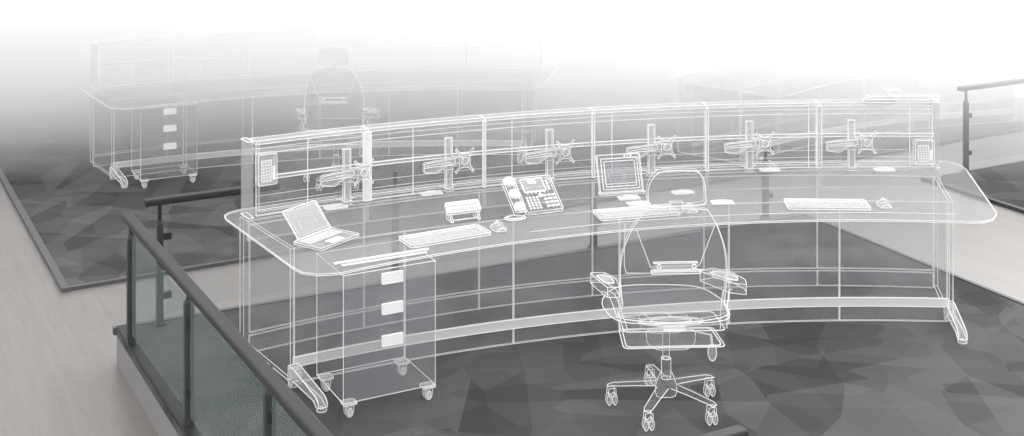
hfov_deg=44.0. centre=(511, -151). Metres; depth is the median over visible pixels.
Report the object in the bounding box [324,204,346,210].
cable grommet
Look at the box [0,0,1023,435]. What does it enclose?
floor
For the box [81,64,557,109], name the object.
countertop
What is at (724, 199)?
cable grommet
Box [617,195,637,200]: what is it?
cable grommet
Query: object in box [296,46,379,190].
office chair
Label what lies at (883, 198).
mouse
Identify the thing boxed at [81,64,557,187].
desk
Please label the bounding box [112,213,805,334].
trim
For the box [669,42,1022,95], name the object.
countertop
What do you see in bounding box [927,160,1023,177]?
trim
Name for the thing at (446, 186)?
monitor arm
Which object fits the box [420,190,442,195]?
cable grommet
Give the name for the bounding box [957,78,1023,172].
railing
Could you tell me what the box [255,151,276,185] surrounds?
speaker box
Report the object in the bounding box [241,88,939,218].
partition
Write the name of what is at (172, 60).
screen
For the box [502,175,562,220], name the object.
desk phone
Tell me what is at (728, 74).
cable tray
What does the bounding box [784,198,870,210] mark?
keyboard
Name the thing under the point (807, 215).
trim
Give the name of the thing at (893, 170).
cable grommet
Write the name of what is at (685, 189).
cable grommet
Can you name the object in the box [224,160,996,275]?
countertop
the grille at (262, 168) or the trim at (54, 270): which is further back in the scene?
the trim at (54, 270)
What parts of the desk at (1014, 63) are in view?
panel, panel, panel, panel, panel, panel, panel, panel, panel, panel, panel, panel, panel, panel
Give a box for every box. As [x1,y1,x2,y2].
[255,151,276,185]
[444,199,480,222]
[913,139,934,164]
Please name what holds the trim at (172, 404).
attached to the floor at (901, 375)
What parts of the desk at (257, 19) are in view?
panel, panel, panel, panel, panel, panel, panel, panel, panel, panel, panel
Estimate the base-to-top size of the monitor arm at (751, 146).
0.328 m
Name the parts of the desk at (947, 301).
panel, panel, panel, ledge strip, panel, panel, panel, panel, panel, panel, panel, panel, panel, panel, panel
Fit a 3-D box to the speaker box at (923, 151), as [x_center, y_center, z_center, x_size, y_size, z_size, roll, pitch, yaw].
[2.699,1.978,8.302,0.130,0.160,0.055,0,0,2]
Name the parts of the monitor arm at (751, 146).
swing arm, mounting plate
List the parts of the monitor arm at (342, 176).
swing arm, mounting plate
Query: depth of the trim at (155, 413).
6.84 m
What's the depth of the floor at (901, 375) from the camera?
7.14 m
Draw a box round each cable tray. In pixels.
[247,73,318,88]
[330,19,363,19]
[394,69,465,81]
[466,69,541,79]
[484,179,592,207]
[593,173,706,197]
[685,73,729,92]
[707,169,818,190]
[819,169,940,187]
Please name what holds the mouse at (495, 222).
on the desk at (947, 301)
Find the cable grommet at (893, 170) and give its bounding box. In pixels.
[873,168,894,171]
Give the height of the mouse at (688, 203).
0.042 m
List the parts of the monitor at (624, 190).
glass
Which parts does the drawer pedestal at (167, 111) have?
handle, handle, handle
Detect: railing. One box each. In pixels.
[121,212,332,435]
[143,146,772,326]
[699,424,748,435]
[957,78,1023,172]
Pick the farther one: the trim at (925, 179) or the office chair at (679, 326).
the trim at (925, 179)
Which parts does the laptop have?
lid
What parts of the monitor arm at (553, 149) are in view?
swing arm, mounting plate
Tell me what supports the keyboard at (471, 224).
on the desk at (947, 301)
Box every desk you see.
[29,9,383,88]
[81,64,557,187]
[224,160,996,412]
[669,42,1022,169]
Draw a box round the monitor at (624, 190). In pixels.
[595,153,644,195]
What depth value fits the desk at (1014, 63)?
13.53 m
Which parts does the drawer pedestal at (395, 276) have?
handle, handle, handle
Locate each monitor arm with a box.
[320,148,373,205]
[423,137,473,191]
[524,129,574,181]
[626,124,675,175]
[724,120,773,171]
[826,119,875,170]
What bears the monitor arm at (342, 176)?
attached to the desk at (947, 301)
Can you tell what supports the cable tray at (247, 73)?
on the desk at (465, 71)
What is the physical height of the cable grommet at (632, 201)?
0.014 m
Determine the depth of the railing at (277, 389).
5.95 m
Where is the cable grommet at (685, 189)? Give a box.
[671,189,685,194]
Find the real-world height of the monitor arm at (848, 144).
0.328 m
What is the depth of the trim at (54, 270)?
9.83 m
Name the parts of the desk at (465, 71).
panel, panel, panel, panel, panel, panel, panel, panel, panel, panel, panel, panel, panel, panel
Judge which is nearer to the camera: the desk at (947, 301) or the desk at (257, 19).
the desk at (947, 301)
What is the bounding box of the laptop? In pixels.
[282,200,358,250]
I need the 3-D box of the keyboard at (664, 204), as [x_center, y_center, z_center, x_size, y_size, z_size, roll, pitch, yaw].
[0.715,2.079,7.275,0.479,0.022,0.179,0,0,-15]
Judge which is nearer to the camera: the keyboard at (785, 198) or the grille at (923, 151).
the keyboard at (785, 198)
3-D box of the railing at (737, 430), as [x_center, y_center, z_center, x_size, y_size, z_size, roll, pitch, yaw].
[0.240,2.439,4.201,1.330,0.762,0.071,0,0,-29]
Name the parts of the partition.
screen panel, tool rail, panel, screen panel, tool rail, panel, screen panel, panel, tool rail, panel, tool rail, screen panel, tool rail, screen panel, panel, panel, screen panel, tool rail, mounting plate, folded monitor arm, swing arm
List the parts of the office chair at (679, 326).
armrest, leg, leg, seat, backrest, maker plate, leg, leg, lever, armrest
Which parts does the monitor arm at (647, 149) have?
swing arm, mounting plate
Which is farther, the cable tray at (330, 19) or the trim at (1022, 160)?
the cable tray at (330, 19)
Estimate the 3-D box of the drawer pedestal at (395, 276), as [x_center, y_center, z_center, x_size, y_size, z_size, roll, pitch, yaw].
[-0.700,2.463,6.554,0.503,0.711,0.437,0,0,-28]
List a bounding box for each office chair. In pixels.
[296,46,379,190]
[590,168,746,430]
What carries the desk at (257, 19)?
on the floor at (614, 53)
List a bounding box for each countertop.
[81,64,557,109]
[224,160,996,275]
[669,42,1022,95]
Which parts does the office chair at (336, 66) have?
armrest, backrest, seat, armrest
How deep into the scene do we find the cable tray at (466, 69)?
13.28 m
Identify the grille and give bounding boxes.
[261,160,271,182]
[918,145,928,161]
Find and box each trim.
[0,167,68,292]
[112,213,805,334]
[117,319,963,435]
[117,324,200,435]
[804,214,1023,304]
[921,177,1023,213]
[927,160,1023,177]
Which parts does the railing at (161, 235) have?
plate, post, handrail, post, post, post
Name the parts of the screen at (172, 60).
tool rail, screen panel, panel, tool rail, screen panel, panel, tool rail, panel, screen panel, panel, tool rail, screen panel, screen panel, tool rail, panel, screen panel, panel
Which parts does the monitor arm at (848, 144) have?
swing arm, mounting plate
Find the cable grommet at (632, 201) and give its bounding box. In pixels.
[626,201,647,205]
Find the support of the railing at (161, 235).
on the floor at (901, 375)
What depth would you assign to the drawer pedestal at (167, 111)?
11.36 m
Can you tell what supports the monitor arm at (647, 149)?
attached to the desk at (947, 301)
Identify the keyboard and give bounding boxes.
[399,224,490,247]
[593,204,679,220]
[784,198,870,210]
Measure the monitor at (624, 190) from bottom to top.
0.228 m
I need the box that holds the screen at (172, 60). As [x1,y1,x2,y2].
[91,25,541,88]
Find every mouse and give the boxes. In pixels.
[490,222,506,231]
[682,203,697,212]
[876,198,891,207]
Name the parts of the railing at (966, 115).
post, handrail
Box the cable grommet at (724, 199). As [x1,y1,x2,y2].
[711,199,730,204]
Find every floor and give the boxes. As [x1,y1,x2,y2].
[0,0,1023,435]
[117,212,1023,435]
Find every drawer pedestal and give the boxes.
[131,96,196,187]
[316,239,435,417]
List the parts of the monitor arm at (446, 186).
swing arm, mounting plate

